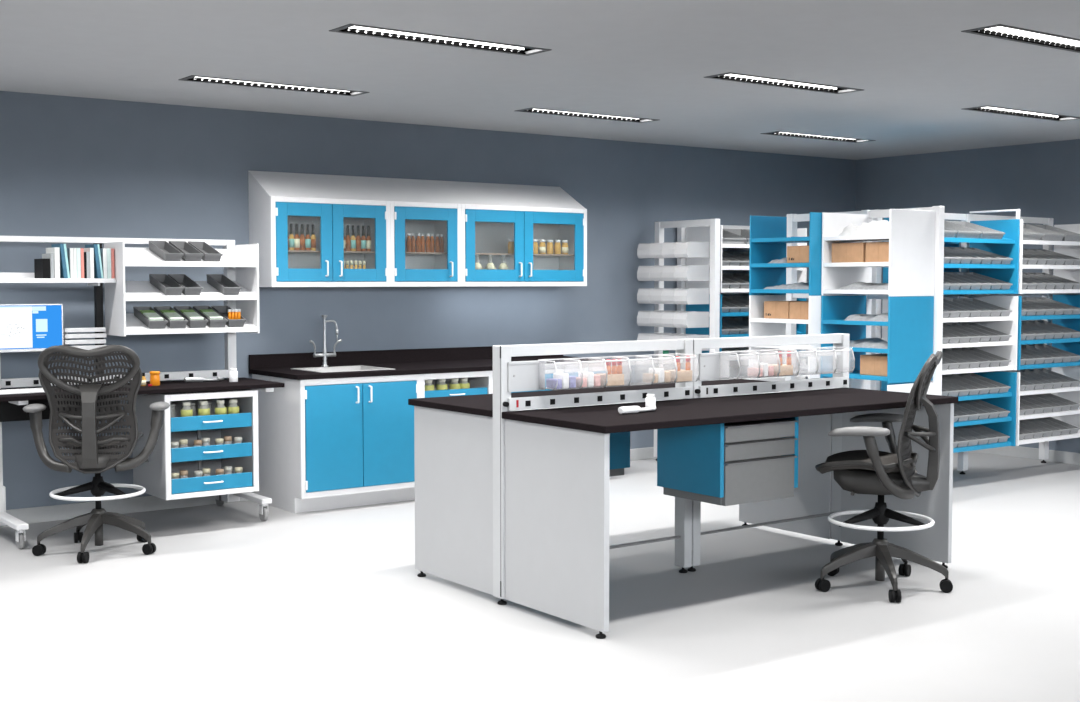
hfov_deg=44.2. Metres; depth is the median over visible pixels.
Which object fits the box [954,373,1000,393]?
storage bin
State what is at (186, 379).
pipette
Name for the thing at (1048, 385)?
storage bin
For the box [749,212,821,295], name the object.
shelf unit
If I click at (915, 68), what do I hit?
ceiling
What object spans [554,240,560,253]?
honey jar
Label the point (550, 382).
packet
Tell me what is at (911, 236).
shelf unit
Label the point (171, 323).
bin
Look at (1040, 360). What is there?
storage bin
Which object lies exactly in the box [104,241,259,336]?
shelf unit
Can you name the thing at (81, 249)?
book
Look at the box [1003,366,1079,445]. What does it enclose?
shelf unit
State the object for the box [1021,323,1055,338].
storage bin
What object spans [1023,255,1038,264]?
storage bin
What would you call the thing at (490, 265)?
flask
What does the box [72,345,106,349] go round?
tray
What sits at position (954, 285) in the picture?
storage bin
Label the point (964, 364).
storage bin
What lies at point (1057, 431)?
storage bin
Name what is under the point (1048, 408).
storage bin
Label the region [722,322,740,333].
storage bin
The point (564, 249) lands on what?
honey jar
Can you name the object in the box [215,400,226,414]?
jar
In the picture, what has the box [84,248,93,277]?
book
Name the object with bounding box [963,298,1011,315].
storage bin
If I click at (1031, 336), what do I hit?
storage bin
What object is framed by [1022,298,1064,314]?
storage bin
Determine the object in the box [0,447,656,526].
baseboard
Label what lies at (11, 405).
workbench
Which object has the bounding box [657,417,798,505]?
drawer pedestal
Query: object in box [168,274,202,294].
bin
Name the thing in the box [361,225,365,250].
bottle
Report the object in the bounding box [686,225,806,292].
shelf unit
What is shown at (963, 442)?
storage bin
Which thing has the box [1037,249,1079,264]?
storage bin
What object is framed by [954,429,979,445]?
storage bin
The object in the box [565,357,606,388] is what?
clear bin
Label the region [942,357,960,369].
storage bin
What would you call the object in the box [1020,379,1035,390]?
storage bin
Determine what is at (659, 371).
packet
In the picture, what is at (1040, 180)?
wall
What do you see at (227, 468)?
pot
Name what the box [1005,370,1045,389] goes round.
storage bin
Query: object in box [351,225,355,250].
bottle
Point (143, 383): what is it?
pill bottle
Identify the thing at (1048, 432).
storage bin
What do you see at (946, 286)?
storage bin
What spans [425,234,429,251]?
bottle
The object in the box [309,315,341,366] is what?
faucet
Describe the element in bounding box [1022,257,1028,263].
storage bin
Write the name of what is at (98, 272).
book
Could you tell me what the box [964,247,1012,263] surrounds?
storage bin
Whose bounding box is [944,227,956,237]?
storage bin
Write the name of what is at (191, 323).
bin
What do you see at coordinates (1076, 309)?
storage bin
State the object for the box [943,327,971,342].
storage bin
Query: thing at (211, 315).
stack
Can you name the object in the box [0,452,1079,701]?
floor
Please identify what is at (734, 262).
storage bin
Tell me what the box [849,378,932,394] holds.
shelf unit
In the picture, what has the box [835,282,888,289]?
plastic bag
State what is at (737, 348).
storage bin
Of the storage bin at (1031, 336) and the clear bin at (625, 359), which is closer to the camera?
the clear bin at (625, 359)
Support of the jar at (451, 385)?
in the base cabinet at (481, 382)
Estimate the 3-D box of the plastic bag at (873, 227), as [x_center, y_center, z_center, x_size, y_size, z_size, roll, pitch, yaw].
[2.298,-0.850,9.192,0.370,0.113,0.340,-2,4,-36]
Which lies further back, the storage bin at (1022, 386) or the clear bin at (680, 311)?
the clear bin at (680, 311)
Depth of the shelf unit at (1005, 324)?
10.23 m
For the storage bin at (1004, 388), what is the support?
on the shelf unit at (1006, 400)
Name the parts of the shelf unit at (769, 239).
panel, shelf, shelf, shelf, panel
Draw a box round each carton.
[595,373,623,385]
[664,369,691,381]
[764,301,790,318]
[770,364,792,375]
[787,246,808,262]
[789,301,808,319]
[832,242,865,262]
[860,354,887,375]
[865,242,888,261]
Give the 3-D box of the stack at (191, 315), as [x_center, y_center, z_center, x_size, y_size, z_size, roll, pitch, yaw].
[-2.214,-0.209,8.494,0.088,0.078,0.136,-2,4,-36]
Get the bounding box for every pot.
[171,441,178,447]
[171,473,178,478]
[179,439,187,447]
[180,470,187,476]
[194,440,201,445]
[194,470,202,475]
[202,437,209,444]
[202,468,210,475]
[215,438,223,444]
[216,469,223,474]
[224,436,231,442]
[224,466,232,473]
[234,437,241,443]
[234,467,242,471]
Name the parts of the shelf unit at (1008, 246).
panel, shelf, shelf, shelf, panel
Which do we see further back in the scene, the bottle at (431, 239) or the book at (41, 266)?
the bottle at (431, 239)
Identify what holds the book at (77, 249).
on the shelf at (4, 277)
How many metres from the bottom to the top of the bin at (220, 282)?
0.133 m
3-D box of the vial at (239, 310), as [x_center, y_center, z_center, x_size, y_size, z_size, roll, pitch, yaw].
[-1.951,-0.223,8.626,0.022,0.098,0.022,-2,4,-36]
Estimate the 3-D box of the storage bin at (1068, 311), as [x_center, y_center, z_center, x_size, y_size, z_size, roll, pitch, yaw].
[4.146,-0.367,10.825,0.126,0.134,0.362,-2,4,-36]
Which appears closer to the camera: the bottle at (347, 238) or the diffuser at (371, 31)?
the diffuser at (371, 31)
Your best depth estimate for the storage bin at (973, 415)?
10.10 m
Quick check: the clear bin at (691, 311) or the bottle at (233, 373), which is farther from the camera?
the clear bin at (691, 311)
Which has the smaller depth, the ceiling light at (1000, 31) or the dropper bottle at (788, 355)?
the ceiling light at (1000, 31)
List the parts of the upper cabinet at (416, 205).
frame, door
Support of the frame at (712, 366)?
on the floor
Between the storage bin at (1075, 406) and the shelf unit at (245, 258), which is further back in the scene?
the storage bin at (1075, 406)
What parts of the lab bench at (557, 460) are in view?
panel, panel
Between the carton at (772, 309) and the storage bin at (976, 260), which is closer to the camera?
the carton at (772, 309)
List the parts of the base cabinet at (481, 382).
drawer, frame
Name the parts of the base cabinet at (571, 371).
door, frame, door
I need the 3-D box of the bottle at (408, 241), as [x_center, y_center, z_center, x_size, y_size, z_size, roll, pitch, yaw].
[-0.968,-0.799,9.810,0.037,0.140,0.037,-2,4,-36]
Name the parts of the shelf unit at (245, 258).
panel, shelf, shelf, shelf, panel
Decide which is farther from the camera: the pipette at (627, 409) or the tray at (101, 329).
the tray at (101, 329)
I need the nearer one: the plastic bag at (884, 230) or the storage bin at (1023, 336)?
the plastic bag at (884, 230)
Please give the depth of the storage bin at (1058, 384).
10.78 m
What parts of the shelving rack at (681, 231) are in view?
post, rail, rail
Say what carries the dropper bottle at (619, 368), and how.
on the carton at (613, 379)
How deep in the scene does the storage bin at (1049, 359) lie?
10.66 m
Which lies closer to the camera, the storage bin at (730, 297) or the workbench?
the workbench
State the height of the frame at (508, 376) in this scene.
1.243 m
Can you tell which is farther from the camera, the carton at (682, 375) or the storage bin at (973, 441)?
the storage bin at (973, 441)
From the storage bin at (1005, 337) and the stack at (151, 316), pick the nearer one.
the stack at (151, 316)
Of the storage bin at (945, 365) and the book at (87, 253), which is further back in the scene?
the storage bin at (945, 365)
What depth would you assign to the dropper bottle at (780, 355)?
7.20 m
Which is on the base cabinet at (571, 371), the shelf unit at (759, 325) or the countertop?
the countertop
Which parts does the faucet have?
lever, spout, lever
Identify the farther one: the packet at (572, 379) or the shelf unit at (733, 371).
the shelf unit at (733, 371)
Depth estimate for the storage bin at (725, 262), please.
11.41 m
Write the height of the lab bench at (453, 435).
0.932 m
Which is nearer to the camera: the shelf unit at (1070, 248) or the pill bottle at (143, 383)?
the pill bottle at (143, 383)
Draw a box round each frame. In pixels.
[493,339,692,604]
[687,333,849,571]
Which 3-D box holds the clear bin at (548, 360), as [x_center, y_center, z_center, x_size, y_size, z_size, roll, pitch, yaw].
[0.097,0.111,6.372,0.154,0.140,0.152,-2,4,-36]
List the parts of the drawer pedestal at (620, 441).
panel, panel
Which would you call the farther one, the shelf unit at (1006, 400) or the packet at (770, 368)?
the shelf unit at (1006, 400)
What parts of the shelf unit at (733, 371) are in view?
shelf, panel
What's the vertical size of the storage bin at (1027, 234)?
0.147 m
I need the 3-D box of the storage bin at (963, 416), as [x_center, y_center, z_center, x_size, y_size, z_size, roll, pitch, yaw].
[3.066,0.451,10.073,0.126,0.134,0.362,-2,4,-36]
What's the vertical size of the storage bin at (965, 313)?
0.134 m
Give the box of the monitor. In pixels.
[0,304,63,352]
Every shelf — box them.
[0,273,115,285]
[288,250,374,253]
[405,252,446,254]
[475,253,573,255]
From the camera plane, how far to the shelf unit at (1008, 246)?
10.22 m
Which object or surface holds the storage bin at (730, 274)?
on the shelf unit at (695, 280)
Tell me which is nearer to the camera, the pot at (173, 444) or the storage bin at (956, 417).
the pot at (173, 444)
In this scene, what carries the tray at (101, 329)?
on the tray at (66, 335)
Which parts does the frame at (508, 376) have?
post, blank panel, rail, power rail, bin rail, post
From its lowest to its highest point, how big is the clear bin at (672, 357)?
0.140 m
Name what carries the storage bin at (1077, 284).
on the shelf unit at (1070, 248)
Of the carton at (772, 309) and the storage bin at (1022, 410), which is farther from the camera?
the storage bin at (1022, 410)
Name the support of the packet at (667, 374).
in the clear bin at (672, 357)
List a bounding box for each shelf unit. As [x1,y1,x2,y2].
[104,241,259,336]
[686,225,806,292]
[686,294,805,360]
[702,359,805,380]
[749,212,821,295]
[749,295,820,378]
[820,295,933,383]
[821,209,934,295]
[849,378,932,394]
[881,371,1016,452]
[882,241,959,271]
[882,296,1017,374]
[883,218,1019,293]
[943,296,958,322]
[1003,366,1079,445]
[1017,295,1079,369]
[1018,219,1079,293]
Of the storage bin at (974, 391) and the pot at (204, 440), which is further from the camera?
the storage bin at (974, 391)
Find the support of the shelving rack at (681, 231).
on the floor
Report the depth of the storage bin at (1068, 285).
10.79 m
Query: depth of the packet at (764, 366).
7.13 m
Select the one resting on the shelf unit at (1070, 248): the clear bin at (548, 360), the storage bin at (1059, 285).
the storage bin at (1059, 285)
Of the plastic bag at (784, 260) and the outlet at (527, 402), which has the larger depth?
the plastic bag at (784, 260)
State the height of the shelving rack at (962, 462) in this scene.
2.100 m
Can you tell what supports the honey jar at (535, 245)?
in the upper cabinet at (492, 214)
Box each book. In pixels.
[34,259,49,277]
[42,253,53,277]
[46,247,59,277]
[51,244,69,277]
[67,248,73,277]
[73,248,76,277]
[76,248,80,277]
[80,248,83,277]
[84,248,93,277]
[84,252,86,277]
[85,244,102,277]
[86,252,89,277]
[100,248,106,277]
[107,248,110,277]
[111,249,114,277]
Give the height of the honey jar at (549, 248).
0.115 m
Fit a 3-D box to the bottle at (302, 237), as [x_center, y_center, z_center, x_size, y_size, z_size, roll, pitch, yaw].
[-1.659,-0.795,9.289,0.040,0.186,0.040,-2,4,-36]
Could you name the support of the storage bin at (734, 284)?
on the shelf unit at (695, 280)
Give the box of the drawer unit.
[133,389,258,499]
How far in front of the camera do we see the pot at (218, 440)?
8.31 m
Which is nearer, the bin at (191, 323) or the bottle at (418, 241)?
the bin at (191, 323)
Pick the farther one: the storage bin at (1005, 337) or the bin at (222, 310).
the storage bin at (1005, 337)
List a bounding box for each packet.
[546,378,561,388]
[553,373,568,388]
[569,376,575,387]
[576,377,586,386]
[578,371,593,386]
[594,375,600,386]
[643,373,657,382]
[649,368,663,382]
[664,371,670,381]
[747,367,762,376]
[753,363,767,375]
[768,365,773,375]
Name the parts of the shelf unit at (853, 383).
panel, panel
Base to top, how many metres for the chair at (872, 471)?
1.198 m
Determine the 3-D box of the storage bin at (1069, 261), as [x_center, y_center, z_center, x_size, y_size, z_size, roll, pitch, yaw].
[4.146,-0.764,10.804,0.126,0.134,0.362,-2,4,-36]
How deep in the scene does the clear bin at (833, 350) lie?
7.43 m
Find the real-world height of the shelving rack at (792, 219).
2.060 m
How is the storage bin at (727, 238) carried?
on the shelf unit at (695, 280)
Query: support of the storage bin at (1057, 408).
on the shelf unit at (1072, 417)
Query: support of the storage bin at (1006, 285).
on the shelf unit at (1008, 246)
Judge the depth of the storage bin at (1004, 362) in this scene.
10.35 m
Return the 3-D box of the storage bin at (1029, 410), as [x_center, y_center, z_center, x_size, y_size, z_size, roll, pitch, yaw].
[3.741,0.425,10.569,0.126,0.134,0.362,-2,4,-36]
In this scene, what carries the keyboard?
on the workbench
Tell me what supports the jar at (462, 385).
in the base cabinet at (481, 382)
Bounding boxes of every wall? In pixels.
[0,91,855,509]
[855,139,1079,452]
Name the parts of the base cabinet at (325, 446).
door, frame, handle, door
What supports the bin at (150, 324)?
on the shelf unit at (245, 258)
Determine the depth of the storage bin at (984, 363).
10.20 m
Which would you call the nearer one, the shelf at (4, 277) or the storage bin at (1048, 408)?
the shelf at (4, 277)
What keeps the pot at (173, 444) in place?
in the drawer unit
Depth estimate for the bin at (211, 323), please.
8.52 m
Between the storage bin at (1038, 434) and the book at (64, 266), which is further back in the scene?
the storage bin at (1038, 434)
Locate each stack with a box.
[140,310,155,313]
[143,313,163,320]
[160,310,174,312]
[163,312,183,319]
[183,312,203,319]
[200,309,214,312]
[203,312,222,319]
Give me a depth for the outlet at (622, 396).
6.70 m
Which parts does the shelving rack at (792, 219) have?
post, rail, rail, post, rail, rail, post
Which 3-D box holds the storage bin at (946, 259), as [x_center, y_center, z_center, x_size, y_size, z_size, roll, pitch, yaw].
[2.863,-0.715,9.863,0.126,0.134,0.362,-2,4,-36]
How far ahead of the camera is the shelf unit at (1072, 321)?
10.69 m
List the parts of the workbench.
post, pencil drawer, post, rail, power rail, post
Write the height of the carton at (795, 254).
0.121 m
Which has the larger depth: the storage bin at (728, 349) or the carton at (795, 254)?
the storage bin at (728, 349)
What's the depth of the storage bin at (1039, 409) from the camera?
10.58 m
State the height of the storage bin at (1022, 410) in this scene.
0.134 m
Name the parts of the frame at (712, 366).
post, blank panel, rail, power rail, bin rail, post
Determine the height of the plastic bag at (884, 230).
0.092 m
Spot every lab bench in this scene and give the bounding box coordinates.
[408,379,831,594]
[502,388,957,638]
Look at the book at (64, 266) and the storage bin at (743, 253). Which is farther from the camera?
the storage bin at (743, 253)
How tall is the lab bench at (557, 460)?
0.932 m
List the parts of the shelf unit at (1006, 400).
panel, shelf, shelf, shelf, panel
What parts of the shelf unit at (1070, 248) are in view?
panel, shelf, shelf, shelf, panel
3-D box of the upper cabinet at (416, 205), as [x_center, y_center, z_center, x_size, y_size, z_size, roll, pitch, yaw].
[-0.927,-0.886,9.893,0.609,0.813,0.403,-2,4,-36]
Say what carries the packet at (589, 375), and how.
in the clear bin at (603, 360)
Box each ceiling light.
[178,75,369,95]
[329,24,551,55]
[515,108,657,122]
[704,72,862,93]
[760,131,875,142]
[961,24,1079,52]
[962,106,1079,120]
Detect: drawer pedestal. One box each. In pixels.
[609,432,629,476]
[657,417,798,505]
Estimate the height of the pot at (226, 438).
0.113 m
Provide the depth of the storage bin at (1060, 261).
10.69 m
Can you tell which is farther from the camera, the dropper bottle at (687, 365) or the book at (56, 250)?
the book at (56, 250)
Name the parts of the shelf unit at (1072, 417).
panel, shelf, shelf, shelf, panel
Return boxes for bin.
[133,306,167,328]
[149,241,183,260]
[149,274,183,294]
[154,306,187,327]
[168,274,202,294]
[169,241,203,260]
[173,306,207,327]
[188,241,222,260]
[193,306,227,326]
[207,274,241,294]
[211,306,245,326]
[538,358,581,389]
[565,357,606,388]
[589,356,630,386]
[613,355,653,385]
[636,354,676,383]
[637,310,669,325]
[659,353,698,382]
[661,288,693,303]
[661,311,694,326]
[674,241,707,257]
[674,311,704,327]
[721,351,759,378]
[722,229,749,243]
[722,230,745,243]
[722,251,748,265]
[722,255,741,265]
[722,258,730,265]
[722,273,748,287]
[722,277,740,288]
[722,281,730,288]
[722,296,748,311]
[722,300,740,311]
[722,304,730,311]
[722,318,748,333]
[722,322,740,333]
[722,326,730,334]
[722,348,740,354]
[723,296,748,305]
[723,317,748,327]
[724,251,749,260]
[724,273,748,281]
[733,317,748,323]
[734,273,748,278]
[734,296,748,301]
[734,347,748,353]
[736,252,749,256]
[744,350,779,377]
[767,349,798,376]
[785,348,817,375]
[799,347,836,373]
[818,347,854,372]
[942,335,950,343]
[942,348,980,367]
[942,352,970,368]
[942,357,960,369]
[942,361,949,369]
[942,375,980,394]
[942,379,970,395]
[942,384,959,396]
[942,389,949,395]
[943,275,971,289]
[943,278,961,289]
[943,282,950,289]
[943,299,981,316]
[943,302,971,316]
[943,306,961,317]
[943,310,950,317]
[943,323,991,341]
[943,324,981,341]
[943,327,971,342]
[943,331,960,342]
[943,348,991,367]
[944,220,1004,238]
[944,221,981,237]
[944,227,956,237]
[944,247,982,263]
[944,250,972,263]
[944,253,961,263]
[944,256,951,263]
[944,272,982,289]
[945,272,992,289]
[945,374,990,394]
[946,247,992,263]
[946,298,991,316]
[953,298,1001,316]
[953,434,969,446]
[953,440,958,447]
[954,323,1001,341]
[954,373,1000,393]
[954,401,990,418]
[954,404,979,420]
[954,409,969,421]
[954,414,959,421]
[954,426,989,444]
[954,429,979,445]
[955,247,1002,263]
[955,272,1002,289]
[955,347,1000,366]
[960,400,999,417]
[960,425,999,443]
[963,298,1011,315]
[963,347,1010,365]
[963,373,1010,392]
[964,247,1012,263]
[964,322,1011,340]
[965,272,1012,288]
[970,399,1009,416]
[970,424,1009,442]
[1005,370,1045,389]
[1008,370,1054,388]
[1018,369,1063,387]
[1019,420,1053,436]
[1019,423,1044,437]
[1019,427,1034,438]
[1019,432,1025,439]
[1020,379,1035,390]
[1020,383,1026,390]
[1020,395,1053,412]
[1020,399,1044,413]
[1020,403,1035,414]
[1020,408,1025,414]
[1021,308,1027,315]
[1021,321,1064,338]
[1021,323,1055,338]
[1021,326,1046,339]
[1021,329,1036,339]
[1021,333,1027,339]
[1021,344,1063,362]
[1021,346,1054,362]
[1021,350,1045,363]
[1021,354,1036,364]
[1021,357,1026,364]
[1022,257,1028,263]
[1022,272,1065,288]
[1022,274,1056,288]
[1022,277,1046,288]
[1022,279,1037,288]
[1022,282,1028,288]
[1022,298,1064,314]
[1022,299,1055,314]
[1022,302,1046,314]
[1022,305,1037,315]
[1023,224,1064,240]
[1023,229,1043,239]
[1023,249,1065,264]
[1023,250,1056,264]
[1023,253,1047,264]
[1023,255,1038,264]
[1023,395,1062,411]
[1025,419,1062,435]
[1026,344,1072,361]
[1026,369,1072,387]
[1028,224,1079,241]
[1028,297,1073,314]
[1028,320,1073,337]
[1029,249,1074,264]
[1030,273,1074,288]
[1034,394,1071,410]
[1035,297,1079,313]
[1035,320,1079,337]
[1035,368,1079,386]
[1035,418,1071,434]
[1036,344,1079,361]
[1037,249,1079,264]
[1039,273,1079,288]
[1042,393,1079,409]
[1044,417,1079,433]
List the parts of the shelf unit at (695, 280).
panel, shelf, shelf, shelf, panel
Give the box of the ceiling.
[0,0,1079,159]
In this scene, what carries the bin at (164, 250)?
on the shelf unit at (245, 258)
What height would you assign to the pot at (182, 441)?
0.113 m
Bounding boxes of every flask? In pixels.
[471,254,483,281]
[484,255,496,281]
[497,255,509,281]
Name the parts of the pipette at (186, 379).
handle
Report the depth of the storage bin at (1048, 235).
10.60 m
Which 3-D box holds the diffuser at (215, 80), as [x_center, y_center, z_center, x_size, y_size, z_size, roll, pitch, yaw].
[-1.604,-1.657,8.107,1.080,0.048,0.165,-2,4,-36]
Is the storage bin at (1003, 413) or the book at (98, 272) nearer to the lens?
the book at (98, 272)
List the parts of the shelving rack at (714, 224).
post, rail, rail, rail, rail, rail, rail, post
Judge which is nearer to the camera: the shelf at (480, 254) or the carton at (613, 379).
the carton at (613, 379)
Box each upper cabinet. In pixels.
[248,171,390,286]
[366,177,461,286]
[436,180,586,286]
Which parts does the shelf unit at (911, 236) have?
panel, shelf, shelf, shelf, panel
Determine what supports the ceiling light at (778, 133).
attached to the ceiling
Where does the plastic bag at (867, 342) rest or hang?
on the shelf unit at (910, 323)
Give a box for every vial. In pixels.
[228,309,230,318]
[231,309,233,318]
[234,309,237,318]
[237,309,240,318]
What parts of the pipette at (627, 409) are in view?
handle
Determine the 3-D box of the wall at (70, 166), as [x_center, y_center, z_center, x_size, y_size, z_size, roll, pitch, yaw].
[-2.441,-0.358,9.121,13.880,2.856,0.100,-2,4,-36]
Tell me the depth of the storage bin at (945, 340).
9.78 m
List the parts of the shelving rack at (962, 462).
post, rail, rail, post, rail, rail, post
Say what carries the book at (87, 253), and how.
on the shelf at (4, 277)
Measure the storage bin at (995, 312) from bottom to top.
0.134 m
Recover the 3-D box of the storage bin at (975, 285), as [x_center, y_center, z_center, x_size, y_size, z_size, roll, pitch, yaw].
[3.167,-0.533,10.096,0.126,0.134,0.362,-2,4,-36]
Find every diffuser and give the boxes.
[195,77,349,91]
[349,26,523,49]
[537,109,636,118]
[724,74,836,89]
[779,132,855,139]
[982,107,1057,117]
[985,26,1079,46]
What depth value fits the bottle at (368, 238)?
9.59 m
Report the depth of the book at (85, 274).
8.11 m
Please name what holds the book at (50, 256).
on the shelf at (4, 277)
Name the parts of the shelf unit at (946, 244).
shelf, panel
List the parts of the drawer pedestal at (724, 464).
panel, drawer, drawer, drawer, pull, pull, pull, panel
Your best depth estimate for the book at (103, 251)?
8.18 m
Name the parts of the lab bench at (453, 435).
panel, panel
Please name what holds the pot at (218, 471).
in the drawer unit
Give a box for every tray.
[62,327,106,357]
[63,327,105,331]
[63,333,105,337]
[64,339,105,343]
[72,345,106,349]
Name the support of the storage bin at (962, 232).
on the shelf unit at (1008, 246)
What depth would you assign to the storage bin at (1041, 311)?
10.52 m
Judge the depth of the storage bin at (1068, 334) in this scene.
10.83 m
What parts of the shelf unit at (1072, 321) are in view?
panel, shelf, shelf, shelf, panel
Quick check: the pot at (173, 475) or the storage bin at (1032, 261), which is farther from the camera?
the storage bin at (1032, 261)
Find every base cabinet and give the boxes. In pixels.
[252,374,420,512]
[414,371,492,499]
[511,366,611,477]
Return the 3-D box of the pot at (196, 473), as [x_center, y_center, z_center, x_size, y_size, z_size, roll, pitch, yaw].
[-2.118,0.796,8.252,0.057,0.105,0.057,-2,4,-36]
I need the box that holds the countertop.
[249,346,606,379]
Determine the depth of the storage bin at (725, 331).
11.44 m
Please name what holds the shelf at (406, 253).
attached to the upper cabinet at (416, 205)
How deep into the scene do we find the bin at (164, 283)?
8.43 m
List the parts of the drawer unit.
drawer, drawer, drawer, handle, handle, handle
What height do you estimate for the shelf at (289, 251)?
0.010 m
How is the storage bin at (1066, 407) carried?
on the shelf unit at (1072, 417)
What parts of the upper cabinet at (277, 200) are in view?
door, handle, frame, handle, door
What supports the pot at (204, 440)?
in the drawer unit
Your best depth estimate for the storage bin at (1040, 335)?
10.54 m
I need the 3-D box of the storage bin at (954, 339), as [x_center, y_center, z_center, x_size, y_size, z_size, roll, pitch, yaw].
[2.964,-0.131,9.968,0.126,0.134,0.362,-2,4,-36]
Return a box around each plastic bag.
[764,282,808,288]
[769,258,786,262]
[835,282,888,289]
[839,220,888,235]
[845,313,887,321]
[849,338,887,348]
[877,224,888,234]
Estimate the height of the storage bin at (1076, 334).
0.134 m
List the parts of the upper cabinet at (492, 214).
door, frame, door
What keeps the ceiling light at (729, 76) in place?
attached to the ceiling
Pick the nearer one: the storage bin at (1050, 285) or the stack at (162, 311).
the stack at (162, 311)
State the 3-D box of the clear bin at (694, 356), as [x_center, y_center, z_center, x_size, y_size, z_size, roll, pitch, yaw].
[0.707,0.087,6.820,0.154,0.140,0.152,-2,4,-36]
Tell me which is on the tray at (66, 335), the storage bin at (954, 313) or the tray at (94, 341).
the tray at (94, 341)
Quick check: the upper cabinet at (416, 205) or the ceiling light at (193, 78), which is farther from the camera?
the upper cabinet at (416, 205)
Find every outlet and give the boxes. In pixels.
[525,400,530,405]
[574,397,578,402]
[620,394,624,399]
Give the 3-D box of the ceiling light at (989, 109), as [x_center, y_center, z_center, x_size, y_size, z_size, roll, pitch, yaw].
[3.437,-1.725,9.437,1.164,0.089,0.214,-2,4,-36]
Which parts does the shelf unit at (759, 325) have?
panel, shelf, shelf, shelf, panel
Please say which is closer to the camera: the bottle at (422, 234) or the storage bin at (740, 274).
the bottle at (422, 234)
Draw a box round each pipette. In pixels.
[184,377,224,382]
[618,406,655,413]
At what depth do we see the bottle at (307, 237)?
9.30 m
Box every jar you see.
[150,371,159,385]
[180,402,192,416]
[198,401,209,415]
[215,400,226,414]
[227,399,238,413]
[425,379,433,390]
[436,379,446,389]
[449,378,459,388]
[460,378,469,388]
[508,239,513,253]
[533,239,537,253]
[539,240,545,253]
[546,240,552,253]
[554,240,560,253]
[561,240,568,253]
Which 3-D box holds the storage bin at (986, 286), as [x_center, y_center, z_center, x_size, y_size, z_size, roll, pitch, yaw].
[3.268,-0.537,10.170,0.126,0.134,0.362,-2,4,-36]
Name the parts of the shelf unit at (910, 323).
panel, shelf, shelf, shelf, panel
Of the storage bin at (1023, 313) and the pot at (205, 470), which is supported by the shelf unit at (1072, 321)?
the storage bin at (1023, 313)
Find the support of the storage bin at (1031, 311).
on the shelf unit at (1072, 321)
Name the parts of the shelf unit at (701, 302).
panel, shelf, shelf, panel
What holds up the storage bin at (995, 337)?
on the shelf unit at (1005, 324)
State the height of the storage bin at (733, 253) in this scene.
0.134 m
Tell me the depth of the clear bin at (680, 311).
11.02 m
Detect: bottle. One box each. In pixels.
[141,373,145,385]
[229,368,237,381]
[289,223,293,249]
[294,224,299,249]
[300,224,304,249]
[305,224,310,249]
[311,224,315,250]
[345,225,350,250]
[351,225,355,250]
[356,225,360,250]
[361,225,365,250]
[366,226,370,250]
[406,233,410,251]
[411,233,414,251]
[416,233,420,251]
[421,233,424,251]
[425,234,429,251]
[430,234,434,251]
[435,234,439,251]
[439,234,443,251]
[606,359,610,374]
[612,359,616,373]
[617,359,621,373]
[645,394,655,407]
[675,356,679,370]
[685,356,690,369]
[778,354,781,364]
[786,351,790,364]
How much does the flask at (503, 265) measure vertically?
0.215 m
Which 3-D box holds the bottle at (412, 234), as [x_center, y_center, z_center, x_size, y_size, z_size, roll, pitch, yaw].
[-0.941,-0.801,9.843,0.037,0.140,0.037,-2,4,-36]
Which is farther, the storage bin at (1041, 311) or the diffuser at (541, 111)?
the storage bin at (1041, 311)
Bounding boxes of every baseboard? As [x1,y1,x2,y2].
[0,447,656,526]
[968,446,1079,464]
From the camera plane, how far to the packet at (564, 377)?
6.33 m
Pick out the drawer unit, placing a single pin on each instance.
(154, 475)
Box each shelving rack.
[654,219,719,460]
[677,225,749,338]
[785,206,944,394]
[870,209,1053,473]
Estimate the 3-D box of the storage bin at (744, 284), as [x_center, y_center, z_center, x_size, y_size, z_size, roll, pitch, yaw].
[1.685,-0.617,11.685,0.126,0.134,0.362,-2,4,-36]
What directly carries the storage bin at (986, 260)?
on the shelf unit at (1008, 246)
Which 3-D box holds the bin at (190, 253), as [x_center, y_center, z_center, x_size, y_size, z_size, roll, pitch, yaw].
[-2.264,-0.638,8.496,0.120,0.133,0.303,-2,4,-36]
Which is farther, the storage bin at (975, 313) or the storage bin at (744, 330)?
the storage bin at (744, 330)
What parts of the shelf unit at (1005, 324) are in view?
panel, shelf, shelf, shelf, panel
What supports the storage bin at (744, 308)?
on the shelf unit at (701, 302)
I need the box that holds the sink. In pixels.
[291,365,394,385]
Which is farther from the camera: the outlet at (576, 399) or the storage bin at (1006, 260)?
the storage bin at (1006, 260)
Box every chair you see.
[23,345,169,562]
[815,351,952,601]
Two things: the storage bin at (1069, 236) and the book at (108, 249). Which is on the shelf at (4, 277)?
the book at (108, 249)
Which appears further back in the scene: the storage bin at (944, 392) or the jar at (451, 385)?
the storage bin at (944, 392)
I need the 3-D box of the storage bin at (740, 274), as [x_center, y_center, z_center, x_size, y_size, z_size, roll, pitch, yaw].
[1.887,-0.625,11.833,0.126,0.134,0.362,-2,4,-36]
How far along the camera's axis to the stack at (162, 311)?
8.47 m
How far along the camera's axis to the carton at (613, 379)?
6.51 m
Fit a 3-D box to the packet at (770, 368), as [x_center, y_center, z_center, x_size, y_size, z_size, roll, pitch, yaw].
[1.222,0.106,7.191,0.036,0.056,0.085,-2,4,-36]
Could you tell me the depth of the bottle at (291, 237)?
9.23 m
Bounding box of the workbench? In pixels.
[0,236,284,548]
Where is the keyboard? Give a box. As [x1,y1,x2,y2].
[0,388,44,394]
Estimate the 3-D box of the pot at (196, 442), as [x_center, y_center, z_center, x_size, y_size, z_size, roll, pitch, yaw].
[-2.118,0.604,8.242,0.057,0.105,0.057,-2,4,-36]

